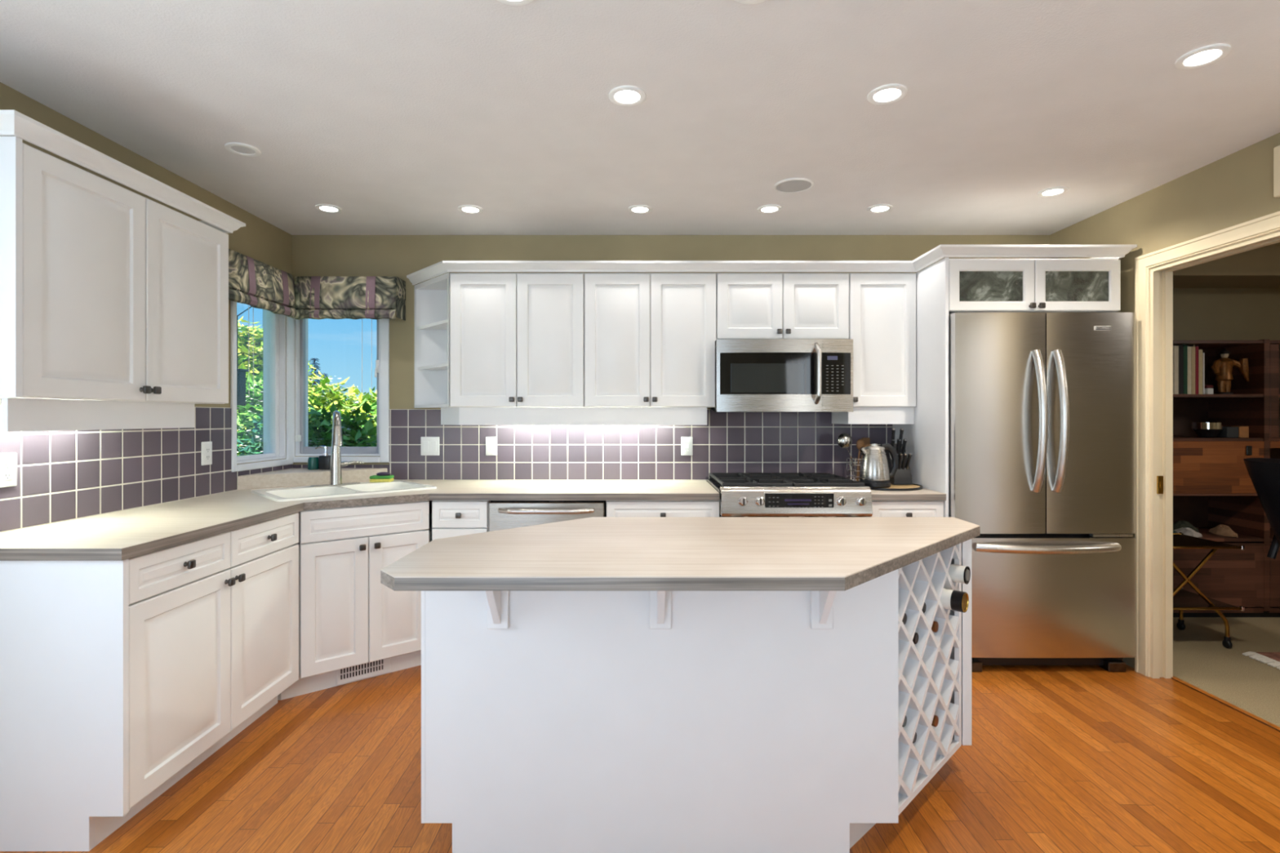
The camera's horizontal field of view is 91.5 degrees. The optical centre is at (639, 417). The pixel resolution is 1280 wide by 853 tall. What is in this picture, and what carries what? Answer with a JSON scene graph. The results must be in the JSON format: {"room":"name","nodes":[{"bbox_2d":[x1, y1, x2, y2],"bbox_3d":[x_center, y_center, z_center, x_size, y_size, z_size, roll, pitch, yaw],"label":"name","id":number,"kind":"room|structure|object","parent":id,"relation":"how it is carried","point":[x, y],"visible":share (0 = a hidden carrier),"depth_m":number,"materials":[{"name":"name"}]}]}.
{"room":"kitchen","nodes":[
{"label":"kitchen","id":0,"kind":"room"},
{"bbox_2d":[0,82,292,464],"bbox_3d":[-2.245,0.079,0.400,0.140,2.440,7.280,0,0,0],"label":"wall","id":1,"kind":"structure","parent":0,"point":[261,241],"depth_m":2.96,"materials":[{"name":"paint"}]},
{"bbox_2d":[0,136,228,404],"bbox_3d":[-1.990,-0.444,2.310,0.366,0.765,0.956,0,0,0],"label":"upper cabinet","id":2,"kind":"object","parent":1,"relation":"attached to","point":[109,291],"visible":1,"depth_m":2.12,"materials":[{"name":"white paint"}]},
{"bbox_2d":[1,397,194,431],"bbox_3d":[-2.021,-0.009,2.241,0.288,0.102,0.778,0,0,0],"label":"valance","id":3,"kind":"object","parent":2,"relation":"attached to","point":[18,414],"visible":1,"depth_m":2.12,"materials":[{"name":"white paint"}]},
{"bbox_2d":[0,110,245,233],"bbox_3d":[-1.982,-0.854,2.311,0.381,0.054,1.049,0,0,0],"label":"crown molding","id":4,"kind":"structure","parent":2,"relation":"on","point":[12,122],"depth_m":2.12,"materials":[{"name":"white paint"}]},
{"bbox_2d":[0,406,292,532],"bbox_3d":[-2.171,0.168,2.746,0.008,0.442,2.292,0,0,0],"label":"backsplash","id":5,"kind":"structure","parent":1,"relation":"attached to","point":[65,475],"depth_m":2.55,"materials":[{"name":"tile"}]},
{"bbox_2d":[0,452,17,487],"bbox_3d":[-2.161,0.179,2.128,0.010,0.116,0.072,0,0,0],"label":"wall outlet","id":6,"kind":"object","parent":5,"relation":"attached to","point":[8,461],"visible":1,"depth_m":2.13,"materials":[{"name":"white plastic"}]},
{"bbox_2d":[2,460,12,479],"bbox_3d":[-2.158,0.179,2.128,0.003,0.066,0.033,0,0,0],"label":"receptacle","id":7,"kind":"object","parent":6,"relation":"attached to","point":[6,464],"depth_m":2.13,"materials":[{"name":"white plastic"}]},
{"bbox_2d":[201,441,212,465],"bbox_3d":[-2.161,0.178,3.115,0.010,0.116,0.072,0,0,0],"label":"wall outlet","id":8,"kind":"object","parent":5,"relation":"attached to","point":[206,446],"visible":1,"depth_m":3.11,"materials":[{"name":"white plastic"}]},
{"bbox_2d":[230,300,293,471],"bbox_3d":[-2.230,-0.266,3.600,0.150,1.110,0.580,0,0,0],"label":"window","id":9,"kind":"structure","parent":1,"relation":"in","point":[277,328],"depth_m":3.80,"materials":[{"name":"white plastic"}]},
{"bbox_2d":[228,248,297,395],"bbox_3d":[-2.104,-0.485,3.269,0.135,0.729,0.906,0,0,0],"label":"window shade","id":10,"kind":"object","parent":9,"relation":"attached to","point":[255,283],"visible":0.69,"depth_m":3.39,"materials":[{"name":"fabric"}]},
{"bbox_2d":[0,0,1279,235],"bbox_3d":[0.075,-1.171,0.480,5.150,0.060,7.440,0,0,0],"label":"ceiling","id":11,"kind":"structure","parent":0,"point":[397,116],"depth_m":2.23,"materials":[{"name":"paint"}]},
{"bbox_2d":[224,142,261,156],"bbox_3d":[-1.684,-1.136,2.649,0.132,0.008,0.132,0,0,0],"label":"recessed light","id":12,"kind":"object","parent":11,"relation":"in","point":[240,148],"visible":1,"depth_m":2.64,"materials":[{"name":"white plastic"}]},
{"bbox_2d":[315,204,342,213],"bbox_3d":[-1.694,-1.136,3.397,0.132,0.008,0.132,0,0,0],"label":"recessed light","id":13,"kind":"object","parent":11,"relation":"in","point":[327,208],"visible":1,"depth_m":3.39,"materials":[{"name":"white plastic"}]},
{"bbox_2d":[457,204,482,213],"bbox_3d":[-0.927,-1.136,3.410,0.132,0.008,0.132,0,0,0],"label":"recessed light","id":14,"kind":"object","parent":11,"relation":"in","point":[468,209],"visible":1,"depth_m":3.40,"materials":[{"name":"white plastic"}]},
{"bbox_2d":[608,85,645,106],"bbox_3d":[-0.045,-1.136,2.208,0.132,0.008,0.132,0,0,0],"label":"recessed light","id":15,"kind":"object","parent":11,"relation":"in","point":[623,95],"visible":1,"depth_m":2.20,"materials":[{"name":"white plastic"}]},
{"bbox_2d":[627,204,652,213],"bbox_3d":[0.000,-1.136,3.410,0.132,0.008,0.132,0,0,0],"label":"recessed light","id":16,"kind":"object","parent":11,"relation":"in","point":[637,209],"visible":1,"depth_m":3.40,"materials":[{"name":"white plastic"}]},
{"bbox_2d":[757,204,782,213],"bbox_3d":[0.707,-1.136,3.403,0.132,0.008,0.132,0,0,0],"label":"recessed light","id":17,"kind":"object","parent":11,"relation":"in","point":[766,209],"visible":1,"depth_m":3.39,"materials":[{"name":"white plastic"}]},
{"bbox_2d":[773,177,813,193],"bbox_3d":[0.753,-1.136,3.058,0.188,0.008,0.188,0,0,0],"label":"ceiling speaker","id":18,"kind":"object","parent":11,"relation":"attached to","point":[789,185],"visible":1,"depth_m":3.04,"materials":[{"name":"white plastic"}]},
{"bbox_2d":[776,180,811,191],"bbox_3d":[0.753,-1.134,3.058,0.170,0.004,0.170,0,0,0],"label":"grille","id":19,"kind":"object","parent":18,"relation":"attached to","point":[782,185],"depth_m":3.05,"materials":[{"name":"white plastic"}]},
{"bbox_2d":[866,204,893,213],"bbox_3d":[1.306,-1.136,3.397,0.132,0.008,0.132,0,0,0],"label":"recessed light","id":20,"kind":"object","parent":11,"relation":"in","point":[880,208],"visible":1,"depth_m":3.39,"materials":[{"name":"white plastic"}]},
{"bbox_2d":[866,84,907,104],"bbox_3d":[0.871,-1.136,2.197,0.132,0.008,0.132,0,0,0],"label":"recessed light","id":21,"kind":"object","parent":11,"relation":"in","point":[890,93],"visible":1,"depth_m":2.19,"materials":[{"name":"white plastic"}]},
{"bbox_2d":[1037,186,1068,197],"bbox_3d":[2.080,-1.136,3.145,0.132,0.008,0.132,0,0,0],"label":"recessed light","id":22,"kind":"object","parent":11,"relation":"in","point":[1055,191],"visible":1,"depth_m":3.13,"materials":[{"name":"white plastic"}]},
{"bbox_2d":[1174,44,1231,69],"bbox_3d":[1.775,-1.136,1.969,0.132,0.008,0.132,0,0,0],"label":"recessed light","id":23,"kind":"object","parent":11,"relation":"in","point":[1207,55],"visible":1,"depth_m":1.96,"materials":[{"name":"white plastic"}]},
{"bbox_2d":[0,664,1279,852],"bbox_3d":[0.177,1.324,2.400,4.955,0.050,3.000,0,0,0],"label":"floor","id":24,"kind":"structure","parent":0,"point":[1059,758],"depth_m":2.24,"materials":[{"name":"brown wood"}]},
{"bbox_2d":[0,512,298,851],"bbox_3d":[-1.847,0.862,2.357,0.648,0.874,0.975,0,0,0],"label":"base cabinet","id":25,"kind":"object","parent":24,"relation":"on","point":[118,679],"visible":0.98,"depth_m":1.89,"materials":[{"name":"white paint"}]},
{"bbox_2d":[277,500,432,700],"bbox_3d":[-1.627,0.862,3.369,1.076,0.874,1.043,0,0,0],"label":"base cabinet","id":26,"kind":"object","parent":24,"relation":"on","point":[348,618],"visible":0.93,"depth_m":3.00,"materials":[{"name":"white paint"}]},
{"bbox_2d":[0,480,719,560],"bbox_3d":[-0.879,0.407,2.873,2.576,0.036,2.037,0,0,0],"label":"countertop","id":27,"kind":"structure","parent":26,"relation":"on","point":[120,535],"depth_m":2.71,"materials":[{"name":"beige laminate"}]},
{"bbox_2d":[237,467,387,489],"bbox_3d":[-1.871,0.351,3.626,0.591,0.075,0.531,0,0,0],"label":"ledge","id":28,"kind":"object","parent":27,"relation":"on","point":[294,477],"visible":0.83,"depth_m":3.58,"materials":[{"name":"beige laminate"}]},
{"bbox_2d":[315,445,330,469],"bbox_3d":[-1.917,0.241,3.785,0.090,0.145,0.050,0,0,0],"label":"soap dispenser","id":29,"kind":"object","parent":28,"relation":"on","point":[324,460],"visible":0.91,"depth_m":3.76,"materials":[{"name":"black plastic"}]},
{"bbox_2d":[319,455,330,469],"bbox_3d":[-1.905,0.272,3.785,0.066,0.085,0.050,0,0,0],"label":"bottle","id":30,"kind":"object","parent":29,"relation":"on","point":[324,460],"depth_m":3.76,"materials":[{"name":"black plastic"}]},
{"bbox_2d":[310,410,363,487],"bbox_3d":[-1.634,0.169,3.446,0.282,0.418,0.232,0,0,-44],"label":"tap","id":31,"kind":"object","parent":27,"relation":"on","point":[335,466],"visible":1,"depth_m":3.47,"materials":[{"name":"silver metal"}]},
{"bbox_2d":[250,480,436,531],"bbox_3d":[-1.572,0.466,3.342,0.788,0.175,0.548,0,0,-44],"label":"sink","id":32,"kind":"object","parent":27,"relation":"in","point":[308,492],"visible":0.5,"depth_m":3.34,"materials":[{"name":"white ceramic"}]},
{"bbox_2d":[369,475,394,482],"bbox_3d":[-1.527,0.360,3.691,0.122,0.036,0.072,0,0,-6],"label":"sponge","id":33,"kind":"object","parent":32,"relation":"on","point":[374,478],"visible":0.98,"depth_m":3.66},
{"bbox_2d":[336,657,391,684],"bbox_3d":[-1.367,1.246,3.096,0.255,0.094,0.009,0,0,-39],"label":"vent","id":34,"kind":"object","parent":26,"relation":"attached to","point":[368,669],"visible":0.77,"depth_m":3.09,"materials":[{"name":"white metal"}]},
{"bbox_2d":[431,500,490,540],"bbox_3d":[-0.933,0.862,3.542,0.291,0.874,0.695,0,0,0],"label":"base cabinet","id":35,"kind":"object","parent":24,"relation":"on","point":[450,518],"visible":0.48,"depth_m":3.22,"materials":[{"name":"white paint"}]},
{"bbox_2d":[488,500,606,531],"bbox_3d":[-0.482,0.864,3.518,0.595,0.870,0.724,0,0,0],"label":"dishwasher","id":36,"kind":"object","parent":24,"relation":"on","point":[503,514],"visible":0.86,"depth_m":3.21,"materials":[{"name":"silver metal"}]},
{"bbox_2d":[606,500,719,516],"bbox_3d":[0.119,0.862,3.542,0.589,0.874,0.695,0,0,0],"label":"base cabinet","id":37,"kind":"object","parent":24,"relation":"on","point":[614,508],"visible":0.2,"depth_m":3.22,"materials":[{"name":"white paint"}]},
{"bbox_2d":[421,538,971,852],"bbox_3d":[0.282,0.862,2.104,1.855,0.874,0.827,0,0,0],"label":"kitchen island","id":38,"kind":"object","parent":24,"relation":"on","point":[553,722],"visible":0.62,"depth_m":1.84,"materials":[{"name":"white paint"}]},
{"bbox_2d":[380,516,980,591],"bbox_3d":[0.281,0.407,1.990,1.897,0.036,0.915,0,0,0],"label":"island countertop","id":39,"kind":"structure","parent":38,"relation":"on","point":[593,553],"depth_m":1.79,"materials":[{"name":"beige laminate"}]},
{"bbox_2d":[939,588,968,613],"bbox_3d":[1.010,0.630,2.224,0.280,0.069,0.069,0,0,45],"label":"wine bottle","id":40,"kind":"object","parent":38,"relation":"on","point":[954,600],"visible":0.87,"depth_m":2.13,"materials":[{"name":"glass"}]},
{"bbox_2d":[948,564,970,584],"bbox_3d":[1.060,0.555,2.287,0.263,0.062,0.062,0,0,45],"label":"wine bottle","id":41,"kind":"object","parent":38,"relation":"on","point":[960,574],"visible":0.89,"depth_m":2.20,"materials":[{"name":"glass"}]},
{"bbox_2d":[706,472,872,516],"bbox_3d":[0.794,0.817,3.495,0.769,0.964,0.786,0,0,0],"label":"gas range","id":42,"kind":"object","parent":24,"relation":"on","point":[741,494],"visible":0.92,"depth_m":3.16,"materials":[{"name":"silver metal"}]},
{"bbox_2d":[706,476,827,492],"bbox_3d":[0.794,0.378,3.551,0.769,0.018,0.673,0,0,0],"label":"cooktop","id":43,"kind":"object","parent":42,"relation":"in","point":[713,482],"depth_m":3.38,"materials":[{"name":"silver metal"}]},
{"bbox_2d":[865,500,943,516],"bbox_3d":[1.383,0.862,3.542,0.381,0.874,0.695,0,0,0],"label":"base cabinet","id":44,"kind":"object","parent":24,"relation":"on","point":[880,508],"visible":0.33,"depth_m":3.22,"materials":[{"name":"white paint"}]},
{"bbox_2d":[855,480,946,500],"bbox_3d":[1.379,0.407,3.547,0.385,0.036,0.688,0,0,0],"label":"countertop","id":45,"kind":"structure","parent":44,"relation":"on","point":[923,494],"depth_m":3.20,"materials":[{"name":"beige laminate"}]},
{"bbox_2d":[846,457,862,480],"bbox_3d":[1.290,0.317,3.740,0.104,0.145,0.104,0,0,0],"label":"utensil holder","id":46,"kind":"object","parent":45,"relation":"on","point":[850,459],"visible":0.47,"depth_m":3.71,"materials":[{"name":"silver metal"}]},
{"bbox_2d":[836,433,854,479],"bbox_3d":[1.239,0.239,3.703,0.150,0.294,0.071,0,0,-23],"label":"ladle","id":47,"kind":"object","parent":46,"relation":"in","point":[843,440],"visible":1,"depth_m":3.67,"materials":[{"name":"silver metal"}]},
{"bbox_2d":[836,433,852,448],"bbox_3d":[1.210,0.137,3.690,0.090,0.090,0.068,0,0,0],"label":"bowl","id":48,"kind":"object","parent":47,"relation":"on","point":[844,440],"depth_m":3.67,"materials":[{"name":"silver metal"}]},
{"bbox_2d":[870,483,922,490],"bbox_3d":[1.372,0.383,3.500,0.390,0.013,0.390,0,0,0],"label":"round tray","id":49,"kind":"object","parent":45,"relation":"on","point":[913,486],"visible":0.4,"depth_m":3.38,"materials":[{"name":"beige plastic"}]},
{"bbox_2d":[858,443,898,487],"bbox_3d":[1.304,0.258,3.422,0.198,0.235,0.166,0,0,29],"label":"kettle","id":50,"kind":"object","parent":49,"relation":"on","point":[874,472],"visible":0.97,"depth_m":3.38,"materials":[{"name":"silver metal"}]},
{"bbox_2d":[884,428,911,484],"bbox_3d":[1.478,0.218,3.588,0.100,0.315,0.193,0,0,0],"label":"knife block","id":51,"kind":"object","parent":49,"relation":"on","point":[903,476],"visible":0.81,"depth_m":3.52,"materials":[{"name":"black plastic"}]},
{"bbox_2d":[892,257,948,516],"bbox_3d":[1.584,0.236,3.558,0.018,2.125,0.680,0,0,0],"label":"end panel","id":52,"kind":"object","parent":24,"relation":"on","point":[927,439],"visible":0.34,"depth_m":3.37,"materials":[{"name":"white paint"}]},
{"bbox_2d":[948,312,1135,671],"bbox_3d":[2.055,0.381,3.475,0.914,1.836,0.809,0,0,0],"label":"fridge","id":53,"kind":"object","parent":24,"relation":"on","point":[1042,406],"visible":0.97,"depth_m":3.16,"materials":[{"name":"silver metal"}]},
{"bbox_2d":[292,235,1049,464],"bbox_3d":[0.193,0.079,3.970,4.735,2.440,0.140,0,0,0],"label":"wall","id":54,"kind":"structure","parent":0,"point":[400,256],"depth_m":3.90,"materials":[{"name":"paint"}]},
{"bbox_2d":[293,318,389,462],"bbox_3d":[-1.866,-0.271,3.947,0.602,1.100,0.166,0,0,0],"label":"window","id":55,"kind":"structure","parent":54,"relation":"in","point":[380,452],"depth_m":3.90,"materials":[{"name":"white plastic"}]},
{"bbox_2d":[293,276,405,398],"bbox_3d":[-1.769,-0.485,3.809,0.612,0.729,0.175,0,0,0],"label":"window shade","id":56,"kind":"object","parent":55,"relation":"attached to","point":[375,298],"visible":0.98,"depth_m":3.74,"materials":[{"name":"fabric"}]},
{"bbox_2d":[413,272,450,408],"bbox_3d":[-1.248,-0.444,3.723,0.324,0.765,0.351,0,0,0],"label":"open shelf unit","id":57,"kind":"object","parent":54,"relation":"attached to","point":[432,296],"visible":0.64,"depth_m":3.89,"materials":[{"name":"white paint"}]},
{"bbox_2d":[449,273,584,407],"bbox_3d":[-0.701,-0.444,3.708,0.764,0.765,0.381,0,0,0],"label":"upper cabinet","id":58,"kind":"object","parent":54,"relation":"attached to","point":[517,340],"visible":1,"depth_m":3.55,"materials":[{"name":"white paint"}]},
{"bbox_2d":[440,407,706,425],"bbox_3d":[-0.404,-0.009,3.735,1.577,0.102,0.310,0,0,0],"label":"valance","id":59,"kind":"object","parent":58,"relation":"attached to","point":[449,415],"visible":1,"depth_m":3.58,"materials":[{"name":"white paint"}]},
{"bbox_2d":[292,408,892,513],"bbox_3d":[-0.296,0.293,3.896,3.742,0.692,0.008,0,0,0],"label":"backsplash","id":60,"kind":"structure","parent":54,"relation":"attached to","point":[768,442],"depth_m":3.89,"materials":[{"name":"tile"}]},
{"bbox_2d":[421,436,439,455],"bbox_3d":[-1.307,0.177,3.887,0.116,0.116,0.010,0,0,0],"label":"wall switch","id":61,"kind":"object","parent":60,"relation":"attached to","point":[429,445],"visible":1,"depth_m":3.88,"materials":[{"name":"white plastic"}]},
{"bbox_2d":[485,436,497,455],"bbox_3d":[-0.926,0.177,3.886,0.072,0.116,0.010,0,0,0],"label":"wall outlet","id":62,"kind":"object","parent":60,"relation":"attached to","point":[491,442],"visible":1,"depth_m":3.88,"materials":[{"name":"white plastic"}]},
{"bbox_2d":[680,436,692,455],"bbox_3d":[0.292,0.177,3.886,0.072,0.116,0.010,0,0,0],"label":"wall outlet","id":63,"kind":"object","parent":60,"relation":"attached to","point":[686,442],"visible":1,"depth_m":3.88,"materials":[{"name":"white plastic"}]},
{"bbox_2d":[584,273,715,408],"bbox_3d":[0.059,-0.444,3.708,0.752,0.765,0.381,0,0,0],"label":"upper cabinet","id":64,"kind":"object","parent":54,"relation":"attached to","point":[650,339],"visible":0.98,"depth_m":3.55,"materials":[{"name":"white paint"}]},
{"bbox_2d":[715,273,848,339],"bbox_3d":[0.814,-0.636,3.708,0.753,0.380,0.381,0,0,0],"label":"upper cabinet","id":65,"kind":"object","parent":54,"relation":"attached to","point":[748,305],"visible":0.98,"depth_m":3.55,"materials":[{"name":"white paint"}]},
{"bbox_2d":[711,338,853,412],"bbox_3d":[0.804,-0.237,3.628,0.762,0.409,0.540,0,0,0],"label":"microwave","id":66,"kind":"object","parent":65,"relation":"attached to","point":[752,375],"visible":1,"depth_m":3.42,"materials":[{"name":"silver metal"}]},
{"bbox_2d":[826,364,844,388],"bbox_3d":[1.073,-0.217,3.434,0.099,0.143,0.004,0,0,-5],"label":"keypad","id":67,"kind":"object","parent":66,"relation":"attached to","point":[834,373],"depth_m":3.43,"materials":[{"name":"black plastic"}]},
{"bbox_2d":[848,273,915,407],"bbox_3d":[1.383,-0.444,3.708,0.381,0.765,0.381,0,0,0],"label":"upper cabinet","id":68,"kind":"object","parent":54,"relation":"attached to","point":[882,306],"visible":0.87,"depth_m":3.55,"materials":[{"name":"white paint"}]},
{"bbox_2d":[831,407,914,424],"bbox_3d":[1.384,-0.011,3.735,0.378,0.097,0.310,0,0,0],"label":"valance","id":69,"kind":"object","parent":68,"relation":"attached to","point":[860,415],"visible":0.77,"depth_m":3.58,"materials":[{"name":"white paint"}]},
{"bbox_2d":[948,258,1120,314],"bbox_3d":[2.038,-0.689,3.544,0.888,0.275,0.708,0,0,0],"label":"upper cabinet","id":70,"kind":"object","parent":54,"relation":"attached to","point":[975,285],"visible":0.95,"depth_m":3.22,"materials":[{"name":"white paint"}]},
{"bbox_2d":[406,244,1137,284],"bbox_3d":[0.541,-0.854,3.536,3.975,0.054,0.722,0,0,0],"label":"crown molding","id":71,"kind":"structure","parent":70,"relation":"attached to","point":[1095,251],"depth_m":3.50,"materials":[{"name":"white paint"}]},
{"bbox_2d":[1049,133,1279,668],"bbox_3d":[2.605,0.079,0.630,0.090,2.440,7.740,0,0,0],"label":"wall","id":72,"kind":"structure","parent":0,"point":[1237,188],"depth_m":2.93,"materials":[{"name":"paint"}]},
{"bbox_2d":[1134,211,1279,731],"bbox_3d":[2.605,0.238,2.613,0.134,2.121,1.178,0,0,0],"label":"door frame","id":73,"kind":"structure","parent":72,"relation":"in","point":[1153,271],"depth_m":3.11,"materials":[{"name":"beige paint"}]},
{"bbox_2d":[1273,145,1279,197],"bbox_3d":[2.547,-0.981,2.440,0.025,0.200,0.120,0,0,0],"label":"door chime","id":74,"kind":"object","parent":72,"relation":"attached to","point":[1277,149],"visible":1,"depth_m":2.49,"materials":[{"name":"beige paint"}]},
{"bbox_2d":[1173,617,1279,727],"bbox_3d":[4.478,1.322,1.950,3.645,0.054,5.100,0,0,0],"label":"floor","id":75,"kind":"structure","parent":0,"point":[1201,660],"depth_m":3.31,"materials":[{"name":"beige carpet"}]},
{"bbox_2d":[1173,532,1244,648],"bbox_3d":[3.074,1.001,3.656,0.548,0.586,0.406,0,0,0],"label":"trolley","id":76,"kind":"object","parent":75,"relation":"on","point":[1183,599],"visible":0.56,"depth_m":3.50,"materials":[{"name":"gold metal"}]},
{"bbox_2d":[1173,587,1244,611],"bbox_3d":[3.074,1.059,3.656,0.548,0.024,0.406,0,0,0],"label":"tray","id":77,"kind":"object","parent":76,"relation":"on","point":[1184,599],"depth_m":3.54,"materials":[{"name":"brown wood"}]},
{"bbox_2d":[1173,532,1244,550],"bbox_3d":[3.074,0.720,3.656,0.548,0.024,0.406,0,0,0],"label":"tray","id":78,"kind":"object","parent":76,"relation":"on","point":[1180,540],"depth_m":3.54,"materials":[{"name":"brown wood"}]},
{"bbox_2d":[1173,339,1279,617],"bbox_3d":[4.020,0.396,4.200,2.036,1.798,0.424,0,0,0],"label":"bookcase","id":79,"kind":"object","parent":75,"relation":"on","point":[1213,486],"depth_m":4.00,"materials":[{"name":"brown wood"}]},
{"bbox_2d":[1173,345,1178,394],"bbox_3d":[3.499,-0.311,4.166,0.030,0.319,0.192,0,0,0],"label":"book","id":80,"kind":"object","parent":79,"relation":"on","point":[1175,348],"visible":0.36,"depth_m":4.07,"materials":[{"name":"paper"}]},
{"bbox_2d":[1177,345,1183,394],"bbox_3d":[3.531,-0.311,4.166,0.030,0.319,0.192,0,0,0],"label":"book","id":81,"kind":"object","parent":79,"relation":"on","point":[1180,347],"visible":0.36,"depth_m":4.07,"materials":[{"name":"paper"}]},
{"bbox_2d":[1182,344,1187,394],"bbox_3d":[3.559,-0.314,4.166,0.025,0.324,0.192,0,0,0],"label":"book","id":82,"kind":"object","parent":79,"relation":"on","point":[1185,346],"visible":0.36,"depth_m":4.07,"materials":[{"name":"paper"}]},
{"bbox_2d":[1191,346,1195,394],"bbox_3d":[3.612,-0.309,4.166,0.025,0.314,0.192,0,0,0],"label":"book","id":83,"kind":"object","parent":79,"relation":"on","point":[1193,348],"visible":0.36,"depth_m":4.07,"materials":[{"name":"paper"}]},
{"bbox_2d":[1198,349,1202,394],"bbox_3d":[3.659,-0.298,4.166,0.025,0.293,0.192,0,0,0],"label":"book","id":84,"kind":"object","parent":79,"relation":"on","point":[1200,351],"visible":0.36,"depth_m":4.07,"materials":[{"name":"paper"}]},
{"bbox_2d":[1191,422,1222,437],"bbox_3d":[3.728,0.081,4.100,0.152,0.098,0.152,0,0,0],"label":"bowl","id":85,"kind":"object","parent":79,"relation":"on","point":[1202,429],"visible":1,"depth_m":4.05,"materials":[{"name":"black metal"}]},
{"bbox_2d":[1173,493,1257,495],"bbox_3d":[3.520,0.492,4.202,0.964,0.018,0.396,0,0,0],"label":"shelf","id":86,"kind":"object","parent":79,"relation":"attached to","point":[1174,494],"depth_m":4.00,"materials":[{"name":"brown wood"}]},
{"bbox_2d":[1173,436,1263,441],"bbox_3d":[3.520,0.141,4.202,0.964,0.020,0.396,0,0,0],"label":"shelf","id":87,"kind":"object","parent":79,"relation":"attached to","point":[1175,438],"depth_m":4.00,"materials":[{"name":"brown wood"}]},
{"bbox_2d":[1173,394,1263,399],"bbox_3d":[3.520,-0.141,4.202,0.964,0.020,0.396,0,0,0],"label":"shelf","id":88,"kind":"object","parent":79,"relation":"attached to","point":[1175,396],"depth_m":4.00,"materials":[{"name":"brown wood"}]},
{"bbox_2d":[1208,524,1238,537],"bbox_3d":[3.849,0.739,4.120,0.073,0.065,0.195,0,0,0],"label":"pouch","id":89,"kind":"object","parent":79,"relation":"on","point":[1222,530],"visible":1,"depth_m":4.09,"materials":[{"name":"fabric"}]},
{"bbox_2d":[1215,426,1238,437],"bbox_3d":[3.850,0.094,4.150,0.076,0.071,0.200,0,0,0],"label":"case","id":90,"kind":"object","parent":79,"relation":"on","point":[1227,432],"visible":0.5,"depth_m":4.05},
{"bbox_2d":[1195,527,1263,542],"bbox_3d":[3.520,0.785,4.202,0.964,0.022,0.396,0,0,0],"label":"shelf","id":91,"kind":"object","parent":79,"relation":"attached to","point":[1243,536],"depth_m":4.03,"materials":[{"name":"brown wood"}]},
{"bbox_2d":[1211,348,1248,394],"bbox_3d":[3.881,-0.304,4.119,0.221,0.305,0.103,0,0,0],"label":"figurine","id":92,"kind":"object","parent":79,"relation":"on","point":[1222,367],"visible":0.98,"depth_m":4.09,"materials":[{"name":"brown wood"}]},
{"bbox_2d":[1242,651,1279,670],"bbox_3d":[4.244,1.284,2.620,2.032,0.021,1.600,0,0,0],"label":"rug","id":93,"kind":"object","parent":75,"relation":"on","point":[1272,659],"visible":1,"depth_m":3.34,"materials":[{"name":"white fabric"}]},
{"bbox_2d":[1243,457,1279,559],"bbox_3d":[3.687,0.749,3.203,0.816,1.070,0.631,0,0,0],"label":"office chair","id":94,"kind":"object","parent":93,"relation":"on","point":[1264,473],"visible":1,"depth_m":3.33,"materials":[{"name":"black leather"}]},
{"bbox_2d":[1173,288,1279,340],"bbox_3d":[4.475,0.079,4.460,3.650,2.440,0.080,0,0,0],"label":"wall","id":95,"kind":"structure","parent":0,"point":[1198,313],"depth_m":4.42,"materials":[{"name":"paint"}]},
{"bbox_2d":[1173,242,1279,288],"bbox_3d":[4.425,-1.024,4.185,3.550,0.233,0.470,0,0,0],"label":"ceiling","id":96,"kind":"structure","parent":95,"relation":"attached to","point":[1258,268],"depth_m":4.00,"materials":[{"name":"paint"}]},
{"label":"outside","id":97,"kind":"structure","parent":0,"visible":0},
{"bbox_3d":[-10.000,1.629,25.000,60.000,0.060,70.000,0,0,0],"label":"lawn","id":98,"kind":"structure","parent":97,"visible":0},
{"bbox_2d":[236,413,262,456],"bbox_3d":[-3.552,0.749,5.749,1.231,1.709,0.937,0,0,0],"label":"shrub","id":99,"kind":"object","parent":98,"relation":"on","point":[255,440],"visible":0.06,"depth_m":5.46,"materials":[{"name":"green plant"}]},
{"bbox_2d":[236,373,330,454],"bbox_3d":[-4.279,0.529,7.711,1.701,2.152,1.034,0,0,0],"label":"shrub","id":100,"kind":"object","parent":98,"relation":"on","point":[254,405],"visible":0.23,"depth_m":7.51,"materials":[{"name":"green plant"}]},
{"bbox_2d":[236,316,331,455],"bbox_3d":[-5.337,0.103,8.759,2.126,3.002,1.168,0,0,0],"label":"shrub","id":101,"kind":"object","parent":98,"relation":"on","point":[242,340],"visible":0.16,"depth_m":8.57,"materials":[{"name":"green plant"}]},
{"bbox_2d":[259,398,376,446],"bbox_3d":[-2.458,0.729,5.071,1.102,1.748,0.840,0,0,0],"label":"shrub","id":102,"kind":"object","parent":98,"relation":"on","point":[320,433],"visible":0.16,"depth_m":4.88,"materials":[{"name":"green plant"}]},
{"bbox_2d":[308,370,376,444],"bbox_3d":[-3.247,0.552,6.762,1.660,2.106,1.123,0,0,-16],"label":"shrub","id":103,"kind":"object","parent":98,"relation":"on","point":[335,395],"visible":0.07,"depth_m":6.57,"materials":[{"name":"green plant"}]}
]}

